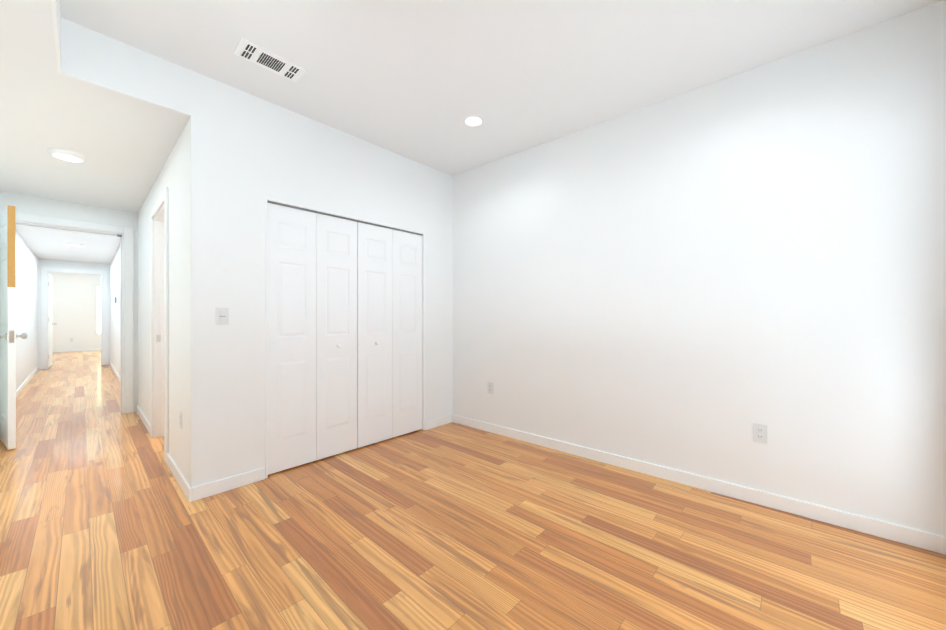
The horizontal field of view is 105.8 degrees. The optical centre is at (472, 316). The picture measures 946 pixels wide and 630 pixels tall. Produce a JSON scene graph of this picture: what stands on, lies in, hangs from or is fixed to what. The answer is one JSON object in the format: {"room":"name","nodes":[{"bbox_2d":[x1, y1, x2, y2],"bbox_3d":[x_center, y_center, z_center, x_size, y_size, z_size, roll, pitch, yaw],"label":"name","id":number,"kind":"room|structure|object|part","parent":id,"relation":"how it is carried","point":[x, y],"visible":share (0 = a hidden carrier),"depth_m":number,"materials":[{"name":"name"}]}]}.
{"room":"empty bedroom","nodes":[
{"label":"empty bedroom","id":0,"kind":"room"},
{"bbox_2d":[16,231,37,389],"bbox_3d":[-4.808,-0.255,3.427,13.170,2.860,0.120,0,0,42],"label":"wall","id":1,"kind":"structure","parent":0,"point":[26,305],"depth_m":6.28,"materials":[{"name":"paint"}]},
{"bbox_2d":[0,191,137,411],"bbox_3d":[-3.836,-0.082,4.855,0.120,2.510,3.300,0,0,42],"label":"wall","id":2,"kind":"structure","parent":0,"point":[25,204],"depth_m":4.12,"materials":[{"name":"paint"}]},
{"bbox_2d":[0,205,26,449],"bbox_3d":[-4.450,0.092,3.394,0.932,2.142,0.190,0,0,32],"label":"hall door","id":3,"kind":"structure","parent":2,"relation":"in","point":[7,324],"depth_m":3.16,"materials":[{"name":"paint"}]},
{"bbox_3d":[-4.450,0.092,3.394,0.932,1.732,0.190,0,0,32],"label":"hall door hardware","id":4,"kind":"part","parent":3,"relation":"part of","materials":[{"name":"silver metal"}]},
{"bbox_2d":[0,210,133,413],"bbox_3d":[-4.571,0.042,4.050,0.156,2.265,1.050,0,0,42],"label":"trim","id":5,"kind":"structure","parent":2,"relation":"attached to","point":[127,321],"depth_m":4.33,"materials":[{"name":"paint"}]},
{"bbox_2d":[38,259,109,369],"bbox_3d":[-8.947,-0.261,8.749,0.120,2.860,5.100,0,0,42],"label":"wall","id":6,"kind":"structure","parent":0,"point":[71,264],"depth_m":8.28,"materials":[{"name":"paint"}]},
{"bbox_2d":[48,273,52,367],"bbox_3d":[-9.931,0.077,8.378,0.816,2.162,0.054,0,0,44],"label":"door","id":7,"kind":"structure","parent":6,"relation":"in","point":[50,343],"depth_m":8.33,"materials":[{"name":"paint"}]},
{"bbox_2d":[41,267,106,369],"bbox_3d":[-9.291,0.027,8.359,0.138,2.285,1.030,0,0,42],"label":"trim","id":8,"kind":"structure","parent":6,"relation":"attached to","point":[44,316],"depth_m":8.14,"materials":[{"name":"paint"}]},
{"bbox_2d":[48,272,100,349],"bbox_3d":[-13.009,-0.265,12.457,0.120,2.860,5.100,0,0,42],"label":"wall","id":9,"kind":"structure","parent":0,"point":[72,305],"depth_m":11.97,"materials":[{"name":"paint"}]},
{"bbox_2d":[92,283,100,336],"bbox_3d":[-12.716,-0.250,12.730,0.115,1.850,1.140,0,0,42],"label":"window","id":10,"kind":"structure","parent":9,"relation":"in","point":[95,309],"depth_m":12.39,"materials":[{"name":"white glass"}]},
{"bbox_2d":[0,0,190,263],"bbox_3d":[-4.406,-1.486,3.866,13.170,0.400,1.173,0,0,42],"label":"ceiling","id":11,"kind":"structure","parent":0,"point":[124,144],"depth_m":2.54,"materials":[{"name":"paint"}]},
{"bbox_2d":[48,148,86,162],"bbox_3d":[-3.199,-1.268,2.823,0.208,0.033,0.208,0,0,42],"label":"recessed light","id":12,"kind":"object","parent":11,"relation":"in","point":[66,155],"visible":1,"depth_m":2.79,"materials":[{"name":"paint"}]},
{"bbox_2d":[67,243,83,246],"bbox_3d":[-7.024,-1.272,6.315,0.208,0.033,0.208,0,0,42],"label":"recessed light","id":13,"kind":"object","parent":11,"relation":"in","point":[76,244],"visible":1,"depth_m":6.29,"materials":[{"name":"paint"}]},
{"bbox_2d":[51,0,190,115],"bbox_3d":[-0.664,-1.483,0.869,3.602,0.400,0.555,0,0,42],"label":"wall","id":14,"kind":"structure","parent":0,"point":[85,54],"depth_m":2.04,"materials":[{"name":"paint"}]},
{"bbox_2d":[110,70,213,487],"bbox_3d":[-5.296,-0.257,5.555,9.580,2.860,0.120,0,0,42],"label":"wall","id":15,"kind":"structure","parent":0,"point":[186,176],"depth_m":2.37,"materials":[{"name":"paint"}]},
{"bbox_2d":[156,335,160,341],"bbox_3d":[-3.068,0.210,3.488,0.002,0.070,0.030,0,0,42],"label":"strike plate","id":16,"kind":"object","parent":15,"relation":"attached to","point":[158,338],"visible":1,"depth_m":3.49,"materials":[{"name":"silver metal"}]},
{"bbox_2d":[150,187,168,462],"bbox_3d":[-2.772,0.068,3.240,0.980,2.215,0.138,0,0,42],"label":"door frame","id":17,"kind":"structure","parent":15,"relation":"attached to","point":[159,289],"depth_m":3.47,"materials":[{"name":"paint"}]},
{"bbox_2d":[179,410,181,428],"bbox_3d":[-2.052,0.721,2.509,0.072,0.116,0.008,0,0,42],"label":"outlet","id":18,"kind":"object","parent":15,"relation":"attached to","point":[180,419],"visible":1,"depth_m":2.50,"materials":[{"name":"grey plastic"}]},
{"bbox_2d":[214,80,451,480],"bbox_3d":[-1.011,-0.255,3.233,0.120,2.860,2.227,0,0,42],"label":"wall","id":19,"kind":"structure","parent":0,"point":[263,148],"depth_m":2.61,"materials":[{"name":"paint"}]},
{"bbox_2d":[216,308,228,324],"bbox_3d":[-1.683,-0.004,2.401,0.010,0.116,0.072,0,0,42],"label":"light switch","id":20,"kind":"object","parent":19,"relation":"attached to","point":[222,316],"visible":1,"depth_m":2.40,"materials":[{"name":"grey plastic"}]},
{"bbox_2d":[267,203,315,474],"bbox_3d":[-1.403,0.161,2.770,0.040,2.005,0.363,0,0,42],"label":"closet door leaf","id":21,"kind":"structure","parent":19,"relation":"in","point":[291,264],"depth_m":2.75,"materials":[{"name":"paint"}]},
{"bbox_2d":[316,213,356,459],"bbox_3d":[-1.157,0.161,3.040,0.040,2.005,0.363,0,0,42],"label":"closet door leaf","id":22,"kind":"structure","parent":19,"relation":"in","point":[336,325],"depth_m":3.02,"materials":[{"name":"paint"}]},
{"bbox_2d":[265,197,424,478],"bbox_3d":[-1.048,0.153,3.190,0.124,2.045,1.500,0,0,42],"label":"trim","id":23,"kind":"structure","parent":19,"relation":"attached to","point":[266,342],"depth_m":2.81,"materials":[{"name":"paint"}]},
{"bbox_2d":[267,200,422,235],"bbox_3d":[-1.031,-0.849,3.174,0.050,0.010,1.468,0,0,42],"label":"trim","id":24,"kind":"structure","parent":19,"relation":"attached to","point":[281,204],"depth_m":3.02,"materials":[{"name":"grey metal"}]},
{"bbox_2d":[357,222,391,447],"bbox_3d":[-0.908,0.160,3.312,0.040,2.005,0.363,0,0,42],"label":"closet door leaf","id":25,"kind":"structure","parent":19,"relation":"in","point":[374,325],"depth_m":3.29,"materials":[{"name":"paint"}]},
{"bbox_2d":[392,229,421,437],"bbox_3d":[-0.662,0.160,3.582,0.040,2.005,0.363,0,0,42],"label":"closet door leaf","id":26,"kind":"structure","parent":19,"relation":"in","point":[406,332],"depth_m":3.56,"materials":[{"name":"paint"}]},
{"bbox_2d":[0,350,945,629],"bbox_3d":[-6.109,1.222,6.193,18.920,0.100,5.450,0,0,42],"label":"floor","id":27,"kind":"structure","parent":0,"point":[104,524],"depth_m":1.83,"materials":[{"name":"brown wood"}]},
{"bbox_2d":[60,0,942,175],"bbox_3d":[-0.112,-1.629,2.118,4.470,0.110,3.120,0,0,42],"label":"ceiling","id":28,"kind":"structure","parent":0,"point":[419,81],"depth_m":2.12,"materials":[{"name":"paint"}]},
{"bbox_2d":[233,38,306,82],"bbox_3d":[-1.245,-1.570,2.204,0.170,0.008,0.360,0,0,42],"label":"ceiling vent","id":29,"kind":"object","parent":28,"relation":"in","point":[263,57],"visible":1,"depth_m":2.19,"materials":[{"name":"metal"}]},
{"bbox_2d":[463,115,483,126],"bbox_3d":[0.005,-1.572,2.877,0.170,0.006,0.170,0,0,42],"label":"recessed light","id":30,"kind":"object","parent":28,"relation":"in","point":[473,121],"visible":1,"depth_m":2.87,"materials":[{"name":"paint"}]},
{"bbox_2d":[452,0,945,536],"bbox_3d":[0.829,-0.255,3.164,4.490,2.860,0.240,0,0,42],"label":"wall","id":31,"kind":"structure","parent":0,"point":[702,280],"depth_m":2.29,"materials":[{"name":"paint"}]},
{"bbox_2d":[16,348,945,554],"bbox_3d":[-6.115,1.128,6.165,18.550,0.088,5.100,0,0,42],"label":"baseboard","id":32,"kind":"structure","parent":31,"relation":"attached to","point":[901,534],"depth_m":2.40,"materials":[{"name":"paint"}]},
{"bbox_2d":[488,382,492,393],"bbox_3d":[0.176,0.725,3.645,0.072,0.116,0.008,0,0,42],"label":"electrical outlet","id":33,"kind":"object","parent":31,"relation":"attached to","point":[490,387],"visible":1,"depth_m":3.64,"materials":[{"name":"grey plastic"}]},
{"bbox_2d":[753,423,767,443],"bbox_3d":[1.799,0.730,2.241,0.072,0.116,0.008,0,0,42],"label":"electrical outlet","id":34,"kind":"object","parent":31,"relation":"attached to","point":[759,433],"visible":1,"depth_m":2.24,"materials":[{"name":"grey plastic"}]}
]}

